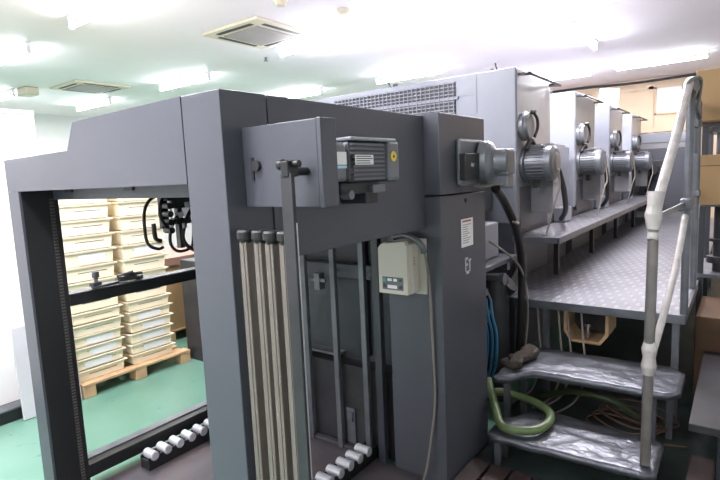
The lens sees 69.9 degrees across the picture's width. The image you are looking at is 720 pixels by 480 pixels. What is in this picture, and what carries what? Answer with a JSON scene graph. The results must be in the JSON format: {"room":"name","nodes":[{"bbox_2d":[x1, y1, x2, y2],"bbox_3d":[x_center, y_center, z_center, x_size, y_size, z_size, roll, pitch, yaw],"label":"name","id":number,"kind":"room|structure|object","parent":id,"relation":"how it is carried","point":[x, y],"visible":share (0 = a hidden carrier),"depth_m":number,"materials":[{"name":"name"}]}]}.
{"room":"print shop","nodes":[
{"label":"print shop","id":0,"kind":"room"},
{"bbox_2d":[0,109,37,425],"bbox_3d":[-3.545,0.391,2.414,0.205,2.240,3.940,3,9,36],"label":"wall","id":1,"kind":"structure","parent":0,"point":[17,127],"depth_m":3.77,"materials":[{"name":"white paint"}]},
{"bbox_2d":[33,114,191,247],"bbox_3d":[-7.187,-0.877,10.008,0.100,3.200,14.620,3,9,36],"label":"wall","id":2,"kind":"structure","parent":0,"point":[52,131],"depth_m":10.88,"materials":[{"name":"white paint"}]},
{"bbox_2d":[0,253,712,479],"bbox_3d":[-1.486,1.026,6.059,14.300,0.100,15.020,3,9,36],"label":"floor","id":3,"kind":"structure","parent":0,"point":[122,406],"depth_m":3.82,"materials":[{"name":"green paint"}]},
{"bbox_2d":[10,325,81,419],"bbox_3d":[-2.335,0.941,3.849,0.055,0.680,0.410,3,9,36],"label":"board","id":4,"kind":"object","parent":3,"relation":"on","point":[18,334],"visible":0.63,"depth_m":3.71,"materials":[{"name":"white"}]},
{"bbox_2d":[80,345,190,398],"bbox_3d":[-2.231,1.121,4.693,0.890,0.115,0.980,3,9,36],"label":"pallet","id":5,"kind":"object","parent":3,"relation":"on","point":[138,371],"visible":0.36,"depth_m":4.42,"materials":[{"name":"brown wood"}]},
{"bbox_2d":[78,356,126,382],"bbox_3d":[-2.351,1.058,4.399,0.635,0.087,0.425,3,9,36],"label":"tray","id":6,"kind":"object","parent":5,"relation":"on","point":[93,372],"visible":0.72,"depth_m":4.24,"materials":[{"name":"beige plastic"}]},
{"bbox_2d":[77,346,125,371],"bbox_3d":[-2.356,0.966,4.386,0.635,0.087,0.425,3,9,36],"label":"tray","id":7,"kind":"object","parent":6,"relation":"on","point":[95,360],"visible":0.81,"depth_m":4.22,"materials":[{"name":"beige plastic"}]},
{"bbox_2d":[75,335,124,359],"bbox_3d":[-2.360,0.874,4.374,0.635,0.087,0.425,3,9,36],"label":"tray","id":8,"kind":"object","parent":7,"relation":"on","point":[104,346],"visible":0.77,"depth_m":4.21,"materials":[{"name":"beige plastic"}]},
{"bbox_2d":[74,325,123,348],"bbox_3d":[-2.365,0.782,4.360,0.635,0.087,0.425,3,9,36],"label":"tray","id":9,"kind":"object","parent":8,"relation":"on","point":[82,341],"visible":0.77,"depth_m":4.18,"materials":[{"name":"beige plastic"}]},
{"bbox_2d":[73,314,123,337],"bbox_3d":[-2.356,0.690,4.345,0.635,0.087,0.425,3,9,36],"label":"tray","id":10,"kind":"object","parent":9,"relation":"on","point":[114,321],"visible":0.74,"depth_m":4.18,"materials":[{"name":"beige plastic"}]},
{"bbox_2d":[71,303,122,325],"bbox_3d":[-2.363,0.596,4.344,0.635,0.087,0.425,3,9,36],"label":"tray","id":11,"kind":"object","parent":10,"relation":"on","point":[113,310],"visible":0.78,"depth_m":4.17,"materials":[{"name":"beige plastic"}]},
{"bbox_2d":[70,296,117,313],"bbox_3d":[-2.373,0.490,4.332,0.635,0.116,0.425,3,9,36],"label":"tray","id":12,"kind":"object","parent":11,"relation":"on","point":[75,309],"visible":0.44,"depth_m":4.15,"materials":[{"name":"beige plastic"}]},
{"bbox_2d":[68,275,116,290],"bbox_3d":[-2.382,0.370,4.306,0.635,0.116,0.425,3,9,36],"label":"tray","id":13,"kind":"object","parent":12,"relation":"on","point":[83,284],"visible":0.05,"depth_m":4.10,"materials":[{"name":"beige plastic"}]},
{"bbox_2d":[66,261,117,283],"bbox_3d":[-2.388,0.249,4.295,0.635,0.116,0.425,3,9,36],"label":"tray","id":14,"kind":"object","parent":13,"relation":"on","point":[81,273],"visible":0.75,"depth_m":4.11,"materials":[{"name":"beige plastic"}]},
{"bbox_2d":[64,246,115,268],"bbox_3d":[-2.386,0.129,4.271,0.635,0.116,0.425,3,9,36],"label":"tray","id":15,"kind":"object","parent":14,"relation":"on","point":[105,254],"visible":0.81,"depth_m":4.09,"materials":[{"name":"beige plastic"}]},
{"bbox_2d":[62,232,114,252],"bbox_3d":[-2.392,0.007,4.260,0.635,0.116,0.425,3,9,36],"label":"tray","id":16,"kind":"object","parent":15,"relation":"on","point":[96,240],"visible":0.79,"depth_m":4.09,"materials":[{"name":"beige plastic"}]},
{"bbox_2d":[61,217,112,236],"bbox_3d":[-2.401,-0.113,4.242,0.635,0.116,0.425,3,9,36],"label":"tray","id":17,"kind":"object","parent":16,"relation":"on","point":[92,225],"visible":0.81,"depth_m":4.07,"materials":[{"name":"beige plastic"}]},
{"bbox_2d":[59,202,110,220],"bbox_3d":[-2.411,-0.235,4.234,0.635,0.116,0.425,3,9,36],"label":"tray","id":18,"kind":"object","parent":17,"relation":"on","point":[86,210],"visible":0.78,"depth_m":4.06,"materials":[{"name":"beige plastic"}]},
{"bbox_2d":[58,199,106,204],"bbox_3d":[-2.406,-0.356,4.216,0.635,0.116,0.425,3,9,36],"label":"tray","id":19,"kind":"object","parent":18,"relation":"on","point":[72,201],"visible":0.05,"depth_m":4.02,"materials":[{"name":"beige plastic"}]},
{"bbox_2d":[123,341,175,364],"bbox_3d":[-2.075,1.000,4.763,0.635,0.087,0.425,3,9,36],"label":"tray","id":20,"kind":"object","parent":5,"relation":"on","point":[155,352],"visible":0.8,"depth_m":4.57,"materials":[{"name":"beige plastic"}]},
{"bbox_2d":[121,332,173,353],"bbox_3d":[-2.079,0.909,4.747,0.635,0.087,0.425,3,9,36],"label":"tray","id":21,"kind":"object","parent":20,"relation":"on","point":[157,341],"visible":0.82,"depth_m":4.55,"materials":[{"name":"beige plastic"}]},
{"bbox_2d":[120,322,173,343],"bbox_3d":[-2.081,0.817,4.732,0.635,0.087,0.425,3,9,36],"label":"tray","id":22,"kind":"object","parent":21,"relation":"on","point":[139,336],"visible":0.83,"depth_m":4.54,"materials":[{"name":"beige plastic"}]},
{"bbox_2d":[120,312,172,332],"bbox_3d":[-2.081,0.723,4.730,0.635,0.087,0.425,3,9,36],"label":"tray","id":23,"kind":"object","parent":22,"relation":"on","point":[131,327],"visible":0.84,"depth_m":4.53,"materials":[{"name":"beige plastic"}]},
{"bbox_2d":[119,302,171,321],"bbox_3d":[-2.087,0.631,4.722,0.635,0.087,0.425,3,9,36],"label":"tray","id":24,"kind":"object","parent":23,"relation":"on","point":[141,314],"visible":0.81,"depth_m":4.52,"materials":[{"name":"beige plastic"}]},
{"bbox_2d":[118,292,170,311],"bbox_3d":[-2.092,0.539,4.707,0.635,0.087,0.425,3,9,36],"label":"tray","id":25,"kind":"object","parent":24,"relation":"on","point":[146,302],"visible":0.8,"depth_m":4.51,"materials":[{"name":"beige plastic"}]},
{"bbox_2d":[118,286,165,301],"bbox_3d":[-2.103,0.433,4.693,0.635,0.116,0.425,3,9,36],"label":"tray","id":26,"kind":"object","parent":25,"relation":"on","point":[160,290],"visible":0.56,"depth_m":4.49,"materials":[{"name":"beige plastic"}]},
{"bbox_2d":[114,266,168,280],"bbox_3d":[-2.108,0.312,4.681,0.635,0.116,0.425,3,9,36],"label":"tray","id":27,"kind":"object","parent":26,"relation":"on","point":[153,271],"visible":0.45,"depth_m":4.57,"materials":[{"name":"beige plastic"}]},
{"bbox_2d":[113,253,167,272],"bbox_3d":[-2.105,0.191,4.658,0.635,0.116,0.425,3,9,36],"label":"tray","id":28,"kind":"object","parent":27,"relation":"on","point":[141,263],"visible":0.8,"depth_m":4.45,"materials":[{"name":"beige plastic"}]},
{"bbox_2d":[111,240,165,258],"bbox_3d":[-2.111,0.071,4.638,0.635,0.116,0.425,3,9,36],"label":"tray","id":29,"kind":"object","parent":28,"relation":"on","point":[133,250],"visible":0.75,"depth_m":4.41,"materials":[{"name":"beige plastic"}]},
{"bbox_2d":[109,226,161,244],"bbox_3d":[-2.117,-0.051,4.629,0.635,0.116,0.425,3,9,36],"label":"tray","id":30,"kind":"object","parent":29,"relation":"on","point":[121,237],"visible":0.48,"depth_m":4.40,"materials":[{"name":"beige plastic"}]},
{"bbox_2d":[107,213,159,229],"bbox_3d":[-2.122,-0.172,4.619,0.635,0.116,0.425,3,9,36],"label":"tray","id":31,"kind":"object","parent":30,"relation":"on","point":[126,222],"visible":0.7,"depth_m":4.39,"materials":[{"name":"beige plastic"}]},
{"bbox_2d":[99,199,157,215],"bbox_3d":[-2.125,-0.292,4.595,0.635,0.116,0.425,3,9,36],"label":"tray","id":32,"kind":"object","parent":31,"relation":"on","point":[131,207],"visible":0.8,"depth_m":4.37,"materials":[{"name":"beige plastic"}]},
{"bbox_2d":[107,198,156,200],"bbox_3d":[-2.138,-0.412,4.577,0.635,0.116,0.425,3,9,36],"label":"tray","id":33,"kind":"object","parent":32,"relation":"on","point":[127,199],"visible":0.02,"depth_m":4.34,"materials":[{"name":"beige plastic"}]},
{"bbox_2d":[170,326,185,340],"bbox_3d":[-2.092,0.945,6.058,0.920,0.115,0.980,3,9,36],"label":"pallet","id":34,"kind":"object","parent":3,"relation":"on","point":[173,336],"visible":0.02,"depth_m":5.46,"materials":[{"name":"brown wood"}]},
{"bbox_2d":[163,244,193,330],"bbox_3d":[-2.114,0.509,5.980,0.885,0.769,0.950,3,9,36],"label":"carton","id":35,"kind":"object","parent":34,"relation":"on","point":[173,258],"visible":0.02,"depth_m":5.49,"materials":[{"name":"cardboard"}]},
{"bbox_2d":[4,88,487,479],"bbox_3d":[-0.488,0.358,2.817,1.751,1.937,1.766,3,9,36],"label":"frame","id":36,"kind":"object","parent":3,"relation":"on","point":[368,351],"visible":0.86,"depth_m":2.60,"materials":[{"name":"grey metal"}]},
{"bbox_2d":[89,271,119,287],"bbox_3d":[-1.434,0.213,2.876,0.055,0.086,0.167,1,8,25],"label":"clamp","id":37,"kind":"object","parent":36,"relation":"on","point":[95,275],"visible":1,"depth_m":2.83,"materials":[{"name":"grey metal"}]},
{"bbox_2d":[116,270,142,281],"bbox_3d":[-1.337,0.205,3.002,0.064,0.061,0.156,4,10,42],"label":"clamp","id":38,"kind":"object","parent":36,"relation":"on","point":[130,275],"visible":1,"depth_m":2.97,"materials":[{"name":"metal"}]},
{"bbox_2d":[142,197,193,252],"bbox_3d":[-1.147,-0.103,3.221,0.105,0.408,0.450,3,9,36],"label":"cables","id":39,"kind":"object","parent":36,"relation":"attached to","point":[180,222],"visible":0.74,"depth_m":3.17,"materials":[{"name":"black rubber"}]},
{"bbox_2d":[140,418,209,470],"bbox_3d":[-1.021,1.224,3.242,0.095,0.101,0.720,3,9,36],"label":"conveyor","id":40,"kind":"object","parent":36,"relation":"on","point":[163,452],"visible":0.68,"depth_m":3.08,"materials":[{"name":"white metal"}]},
{"bbox_2d":[237,229,269,479],"bbox_3d":[-0.319,0.713,1.672,0.054,1.502,0.054,3,9,36],"label":"post","id":41,"kind":"object","parent":36,"relation":"attached to","point":[246,245],"visible":0.86,"depth_m":1.61,"materials":[{"name":"beige metal"}]},
{"bbox_2d":[251,229,280,479],"bbox_3d":[-0.269,0.714,1.643,0.054,1.502,0.054,3,9,36],"label":"post","id":42,"kind":"object","parent":36,"relation":"attached to","point":[256,235],"visible":0.73,"depth_m":1.58,"materials":[{"name":"beige metal"}]},
{"bbox_2d":[262,230,293,479],"bbox_3d":[-0.227,0.717,1.605,0.054,1.502,0.054,3,9,36],"label":"post","id":43,"kind":"object","parent":36,"relation":"attached to","point":[269,236],"visible":0.89,"depth_m":1.54,"materials":[{"name":"beige metal"}]},
{"bbox_2d":[276,230,298,479],"bbox_3d":[-0.182,0.718,1.578,0.054,1.502,0.054,3,9,36],"label":"post","id":44,"kind":"object","parent":36,"relation":"attached to","point":[280,234],"visible":0.37,"depth_m":1.52,"materials":[{"name":"beige metal"}]},
{"bbox_2d":[242,117,338,207],"bbox_3d":[-0.218,-0.224,1.544,0.324,0.250,0.079,3,9,36],"label":"box","id":45,"kind":"object","parent":36,"relation":"attached to","point":[312,142],"visible":0.98,"depth_m":1.49,"materials":[{"name":"grey metal"}]},
{"bbox_2d":[276,159,312,479],"bbox_3d":[-0.149,0.621,1.528,0.075,1.705,0.098,3,9,36],"label":"bar","id":46,"kind":"object","parent":36,"relation":"attached to","point":[290,169],"visible":1,"depth_m":1.44,"materials":[{"name":"metal"}]},
{"bbox_2d":[314,441,377,479],"bbox_3d":[-0.091,1.240,2.784,0.095,0.101,0.550,3,9,36],"label":"conveyor","id":47,"kind":"object","parent":36,"relation":"on","point":[355,461],"visible":0.98,"depth_m":2.80,"materials":[{"name":"light grey steel"},{"name":"black metal"}]},
{"bbox_2d":[336,136,398,203],"bbox_3d":[-0.067,-0.253,1.871,0.178,0.255,0.560,3,9,36],"label":"motor","id":48,"kind":"object","parent":36,"relation":"attached to","point":[362,162],"visible":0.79,"depth_m":1.90,"materials":[{"name":"grey metal"}]},
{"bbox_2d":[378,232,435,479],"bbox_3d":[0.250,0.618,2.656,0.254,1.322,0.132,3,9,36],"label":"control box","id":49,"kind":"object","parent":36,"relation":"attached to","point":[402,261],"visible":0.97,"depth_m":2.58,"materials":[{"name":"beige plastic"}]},
{"bbox_2d":[461,217,472,247],"bbox_3d":[0.575,-0.041,2.761,0.002,0.150,0.145,3,9,36],"label":"label","id":50,"kind":"object","parent":36,"relation":"attached to","point":[466,224],"visible":1,"depth_m":2.76,"materials":[{"name":"white paper"}]},
{"bbox_2d":[465,257,470,273],"bbox_3d":[0.586,0.137,2.787,0.002,0.090,0.075,3,9,36],"label":"sticker","id":51,"kind":"object","parent":36,"relation":"attached to","point":[469,260],"depth_m":2.78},
{"bbox_2d":[456,139,514,188],"bbox_3d":[0.670,-0.400,2.714,0.183,0.265,0.403,3,9,36],"label":"motor","id":52,"kind":"object","parent":36,"relation":"attached to","point":[478,162],"visible":1,"depth_m":2.70,"materials":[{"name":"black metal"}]},
{"bbox_2d":[180,183,528,401],"bbox_3d":[-0.028,0.181,4.436,3.106,1.850,1.401,3,9,36],"label":"press base section","id":53,"kind":"object","parent":3,"relation":"on","point":[499,286],"visible":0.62,"depth_m":3.62,"materials":[{"name":"metal"}]},
{"bbox_2d":[486,253,516,271],"bbox_3d":[0.648,0.182,3.537,0.660,0.110,0.650,3,9,36],"label":"shelf","id":54,"kind":"object","parent":53,"relation":"attached to","point":[499,261],"depth_m":3.43,"materials":[{"name":"grey metal"}]},
{"bbox_2d":[310,63,571,353],"bbox_3d":[0.783,-0.378,5.709,3.157,2.571,1.754,3,9,36],"label":"printing press unit","id":55,"kind":"object","parent":3,"relation":"on","point":[513,103],"visible":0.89,"depth_m":4.41,"materials":[{"name":"grey paint"}]},
{"bbox_2d":[550,90,609,253],"bbox_3d":[1.875,-0.608,7.174,3.157,2.571,1.730,3,9,36],"label":"printing press unit","id":56,"kind":"object","parent":3,"relation":"on","point":[572,113],"visible":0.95,"depth_m":5.74,"materials":[{"name":"grey paint"}]},
{"bbox_2d":[474,278,719,479],"bbox_3d":[3.105,0.927,4.808,1.840,0.004,9.500,3,9,36],"label":"floor","id":57,"kind":"structure","parent":3,"relation":"on","point":[625,342],"depth_m":3.47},
{"bbox_2d":[454,458,543,479],"bbox_3d":[0.619,1.353,2.102,0.935,0.045,1.340,3,9,36],"label":"duckboard","id":58,"kind":"object","parent":57,"relation":"on","point":[475,469],"visible":1,"depth_m":2.75,"materials":[{"name":"brown wood"}]},
{"bbox_2d":[487,413,664,479],"bbox_3d":[1.164,1.159,2.804,0.821,0.208,0.451,3,9,36],"label":"stair step","id":59,"kind":"structure","parent":57,"relation":"on","point":[614,451],"depth_m":2.72,"materials":[{"name":"grey metal"}]},
{"bbox_2d":[487,377,554,435],"bbox_3d":[0.935,0.959,3.030,0.371,0.158,0.516,-3,7,-5],"label":"hose","id":60,"kind":"object","parent":59,"relation":"on","point":[493,392],"visible":0.9,"depth_m":2.95,"materials":[{"name":"green rubber"}]},
{"bbox_2d":[640,75,702,466],"bbox_3d":[1.902,0.014,3.037,0.116,1.937,1.817,3,9,38],"label":"stair handrail","id":61,"kind":"object","parent":59,"relation":"attached to","point":[690,106],"visible":1,"depth_m":2.70,"materials":[{"name":"grey metal"}]},
{"bbox_2d":[494,347,684,439],"bbox_3d":[1.386,1.000,3.110,0.942,0.429,0.661,3,9,36],"label":"stair step","id":62,"kind":"structure","parent":57,"relation":"on","point":[573,368],"depth_m":3.09,"materials":[{"name":"grey metal"}]},
{"bbox_2d":[501,344,540,368],"bbox_3d":[1.035,0.739,3.287,0.135,0.085,0.356,4,10,44],"label":"rag","id":63,"kind":"object","parent":62,"relation":"on","point":[527,352],"visible":1,"depth_m":3.23,"materials":[{"name":"fabric"}]},
{"bbox_2d":[534,388,657,420],"bbox_3d":[1.501,1.054,3.320,0.752,0.240,0.286,1,8,25],"label":"hose","id":64,"kind":"object","parent":57,"relation":"on","point":[565,391],"visible":0.76,"depth_m":3.21,"materials":[{"name":"green rubber"}]},
{"bbox_2d":[509,217,713,423],"bbox_3d":[3.410,0.284,6.111,1.255,0.930,6.505,3,9,36],"label":"platform","id":65,"kind":"object","parent":57,"relation":"on","point":[610,280],"visible":0.66,"depth_m":4.18,"materials":[{"name":"grey metal"}]},
{"bbox_2d":[512,308,585,413],"bbox_3d":[1.318,0.822,3.566,0.460,0.647,0.303,3,9,36],"label":"hanging cables","id":66,"kind":"object","parent":65,"relation":"hanging from","point":[558,311],"visible":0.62,"depth_m":3.56,"materials":[{"name":"grey rubber"}]},
{"bbox_2d":[512,195,646,274],"bbox_3d":[3.213,-0.215,6.571,0.375,0.383,6.082,3,9,36],"label":"footboard","id":67,"kind":"object","parent":65,"relation":"on","point":[559,232],"visible":0.85,"depth_m":5.09,"materials":[{"name":"grey metal"}]},
{"bbox_2d":[564,311,615,344],"bbox_3d":[1.638,0.567,3.664,0.290,0.269,0.270,3,9,36],"label":"wooden box","id":68,"kind":"object","parent":65,"relation":"attached to","point":[597,328],"visible":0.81,"depth_m":3.69,"materials":[{"name":"brown wood"}]},
{"bbox_2d":[585,323,590,337],"bbox_3d":[1.588,0.633,3.592,0.038,0.100,0.040,3,9,36],"label":"tap","id":69,"kind":"object","parent":68,"relation":"on","point":[587,325],"depth_m":3.58,"materials":[{"name":"metal"}]},
{"bbox_2d":[585,398,686,448],"bbox_3d":[1.709,1.125,3.195,0.563,0.102,0.441,3,9,36],"label":"cable coil","id":70,"kind":"object","parent":57,"relation":"on","point":[608,407],"visible":0.59,"depth_m":3.23,"materials":[{"name":"orange rubber"}]},
{"bbox_2d":[686,454,714,479],"bbox_3d":[1.549,1.250,2.374,0.110,0.100,0.900,3,9,36],"label":"timber beam","id":71,"kind":"structure","parent":57,"relation":"on","point":[699,467],"depth_m":2.62,"materials":[{"name":"brown wood"}]},
{"bbox_2d":[688,351,719,479],"bbox_3d":[2.208,1.020,2.776,0.665,0.400,1.180,3,9,36],"label":"metal bench","id":72,"kind":"object","parent":57,"relation":"on","point":[705,412],"visible":1,"depth_m":2.69,"materials":[{"name":"metal"}]},
{"bbox_2d":[692,296,719,402],"bbox_3d":[2.704,0.789,3.564,0.620,0.620,0.642,3,9,36],"label":"cardboard box","id":73,"kind":"object","parent":57,"relation":"on","point":[707,319],"visible":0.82,"depth_m":3.46,"materials":[{"name":"brown cardboard"}]},
{"bbox_2d":[693,122,719,368],"bbox_3d":[3.280,-0.139,4.007,1.030,2.300,0.860,3,9,36],"label":"storage rack","id":74,"kind":"object","parent":57,"relation":"on","point":[708,265],"visible":0.56,"depth_m":4.01,"materials":[{"name":"metal"}]},
{"bbox_2d":[696,68,719,123],"bbox_3d":[2.996,-1.072,3.821,0.796,0.359,0.900,3,9,36],"label":"cardboard box","id":75,"kind":"object","parent":74,"relation":"on","point":[710,97],"visible":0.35,"depth_m":3.65,"materials":[{"name":"brown cardboard"}]},
{"bbox_2d":[699,154,719,204],"bbox_3d":[2.996,-0.479,3.914,0.662,0.359,0.901,3,9,36],"label":"cardboard box","id":76,"kind":"object","parent":74,"relation":"on","point":[709,164],"visible":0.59,"depth_m":3.71,"materials":[{"name":"brown cardboard"}]},
{"bbox_2d":[594,105,635,233],"bbox_3d":[2.960,-0.837,8.630,3.157,2.571,1.730,3,9,36],"label":"printing press unit","id":77,"kind":"object","parent":3,"relation":"on","point":[608,118],"visible":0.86,"depth_m":7.18,"materials":[{"name":"grey paint"}]},
{"bbox_2d":[622,114,652,221],"bbox_3d":[3.876,-1.031,9.859,3.157,2.571,1.340,3,9,36],"label":"printing press unit","id":78,"kind":"object","parent":3,"relation":"on","point":[631,127],"visible":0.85,"depth_m":8.54,"materials":[{"name":"grey paint"}]},
{"bbox_2d":[637,131,685,217],"bbox_3d":[4.309,-0.867,10.015,3.580,2.170,0.860,3,9,36],"label":"tall cabinet","id":79,"kind":"object","parent":3,"relation":"on","point":[657,144],"visible":0.09,"depth_m":9.02,"materials":[{"name":"grey metal"}]},
{"bbox_2d":[0,0,719,116],"bbox_3d":[-1.631,-2.245,5.651,14.300,0.100,15.020,3,9,36],"label":"ceiling","id":80,"kind":"structure","parent":0,"point":[141,45],"depth_m":6.21,"materials":[{"name":"paint"}]},
{"bbox_2d":[0,89,15,100],"bbox_3d":[-5.769,-2.272,8.216,1.200,0.114,0.060,3,9,36],"label":"ceiling lamp","id":81,"kind":"object","parent":80,"relation":"attached to","point":[9,90],"visible":1,"depth_m":7.95,"materials":[{"name":"white plastic"}]},
{"bbox_2d":[0,42,31,64],"bbox_3d":[-3.971,-2.049,5.779,1.200,0.114,0.060,3,9,36],"label":"ceiling lamp","id":82,"kind":"object","parent":80,"relation":"attached to","point":[27,45],"visible":1,"depth_m":5.58,"materials":[{"name":"white plastic"}]},
{"bbox_2d":[17,86,38,96],"bbox_3d":[-5.055,-2.254,7.837,0.300,0.119,0.200,3,9,36],"label":"ceiling speaker","id":83,"kind":"object","parent":80,"relation":"attached to","point":[26,91],"visible":1,"depth_m":7.76},
{"bbox_2d":[49,79,130,94],"bbox_3d":[-4.160,-2.347,7.948,0.840,0.041,0.840,3,9,36],"label":"ceiling vent","id":84,"kind":"object","parent":80,"relation":"in","point":[83,86],"visible":1,"depth_m":7.83,"materials":[{"name":"metal"}]},
{"bbox_2d":[65,84,115,92],"bbox_3d":[-4.160,-2.333,7.949,0.521,0.012,0.521,3,9,36],"label":"grille","id":85,"kind":"object","parent":84,"relation":"attached to","point":[79,87],"depth_m":7.89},
{"bbox_2d":[75,97,110,110],"bbox_3d":[-4.829,-2.450,9.310,1.200,0.114,0.060,3,9,36],"label":"ceiling lamp","id":86,"kind":"object","parent":80,"relation":"attached to","point":[106,98],"visible":1,"depth_m":9.25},
{"bbox_2d":[67,0,136,28],"bbox_3d":[-2.140,-1.946,4.306,1.200,0.114,0.060,3,9,36],"label":"ceiling lamp","id":87,"kind":"object","parent":80,"relation":"attached to","point":[98,4],"visible":1,"depth_m":4.39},
{"bbox_2d":[159,72,210,90],"bbox_3d":[-2.607,-2.337,7.609,1.200,0.114,0.060,3,9,36],"label":"ceiling lamp","id":88,"kind":"object","parent":80,"relation":"attached to","point":[203,73],"visible":1,"depth_m":7.56,"materials":[{"name":"white plastic"}]},
{"bbox_2d":[202,16,314,48],"bbox_3d":[-1.069,-2.174,5.457,0.840,0.041,0.840,3,9,36],"label":"ceiling vent","id":89,"kind":"object","parent":80,"relation":"in","point":[257,32],"visible":1,"depth_m":5.35,"materials":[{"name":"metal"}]},
{"bbox_2d":[224,26,293,45],"bbox_3d":[-1.068,-2.159,5.459,0.521,0.012,0.521,3,9,36],"label":"grille","id":90,"kind":"object","parent":89,"relation":"attached to","point":[258,35],"depth_m":5.41,"materials":[{"name":"white metal"}]},
{"bbox_2d":[273,0,286,6],"bbox_3d":[-0.693,-2.066,4.490,0.120,0.049,0.120,3,9,36],"label":"smoke detector","id":91,"kind":"object","parent":80,"relation":"attached to","point":[279,3],"visible":1,"depth_m":4.46,"materials":[{"name":"beige plastic"}]},
{"bbox_2d":[273,87,322,97],"bbox_3d":[-1.142,-2.604,9.241,1.200,0.114,0.060,3,9,36],"label":"ceiling lamp","id":92,"kind":"object","parent":80,"relation":"attached to","point":[317,88],"visible":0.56,"depth_m":9.11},
{"bbox_2d":[337,7,349,15],"bbox_3d":[-0.156,-2.129,4.809,0.120,0.049,0.120,3,9,36],"label":"smoke detector","id":93,"kind":"object","parent":80,"relation":"attached to","point":[342,11],"visible":1,"depth_m":4.77,"materials":[{"name":"beige plastic"}]},
{"bbox_2d":[376,65,444,84],"bbox_3d":[0.748,-2.514,7.846,1.200,0.114,0.060,3,9,36],"label":"ceiling lamp","id":94,"kind":"object","parent":80,"relation":"attached to","point":[438,66],"visible":1,"depth_m":7.80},
{"bbox_2d":[540,68,592,80],"bbox_3d":[3.239,-2.718,8.598,1.200,0.114,0.060,3,9,36],"label":"ceiling lamp","id":95,"kind":"object","parent":80,"relation":"attached to","point":[587,69],"visible":0.51,"depth_m":8.42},
{"bbox_2d":[567,20,597,50],"bbox_3d":[2.601,-2.365,5.986,0.060,0.114,1.200,3,9,36],"label":"ceiling lamp","id":96,"kind":"object","parent":80,"relation":"attached to","point":[571,24],"visible":1,"depth_m":5.89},
{"bbox_2d":[552,73,695,92],"bbox_3d":[2.970,-3.059,11.246,13.200,0.074,0.044,3,9,36],"label":"cable","id":97,"kind":"object","parent":80,"relation":"attached to","point":[692,74],"visible":0.45,"depth_m":9.70,"materials":[{"name":"plastic"}]},
{"bbox_2d":[615,49,708,70],"bbox_3d":[4.426,-2.646,7.598,1.200,0.114,0.060,3,9,36],"label":"ceiling lamp","id":98,"kind":"object","parent":80,"relation":"attached to","point":[706,50],"visible":1,"depth_m":7.56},
{"bbox_2d":[557,72,716,252],"bbox_3d":[2.805,-1.531,11.710,13.900,3.200,0.100,3,9,36],"label":"wall","id":99,"kind":"structure","parent":0,"point":[636,102],"depth_m":9.63,"materials":[{"name":"beige paint"}]},
{"bbox_2d":[598,88,619,107],"bbox_3d":[4.088,-2.235,8.481,0.350,0.525,0.089,3,9,36],"label":"window","id":100,"kind":"structure","parent":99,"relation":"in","point":[610,96],"depth_m":8.43,"materials":[{"name":"white glass"}]},
{"bbox_2d":[581,81,685,133],"bbox_3d":[5.059,-1.354,9.973,8.200,3.080,0.035,3,9,36],"label":"trim","id":101,"kind":"structure","parent":99,"relation":"attached to","point":[650,129],"depth_m":9.54,"materials":[{"name":"beige paint"}]},
{"bbox_2d":[654,84,682,114],"bbox_3d":[5.617,-2.553,9.361,0.450,0.500,0.043,3,9,36],"label":"window","id":102,"kind":"structure","parent":99,"relation":"in","point":[667,98],"depth_m":9.37,"materials":[{"name":"white glass"}]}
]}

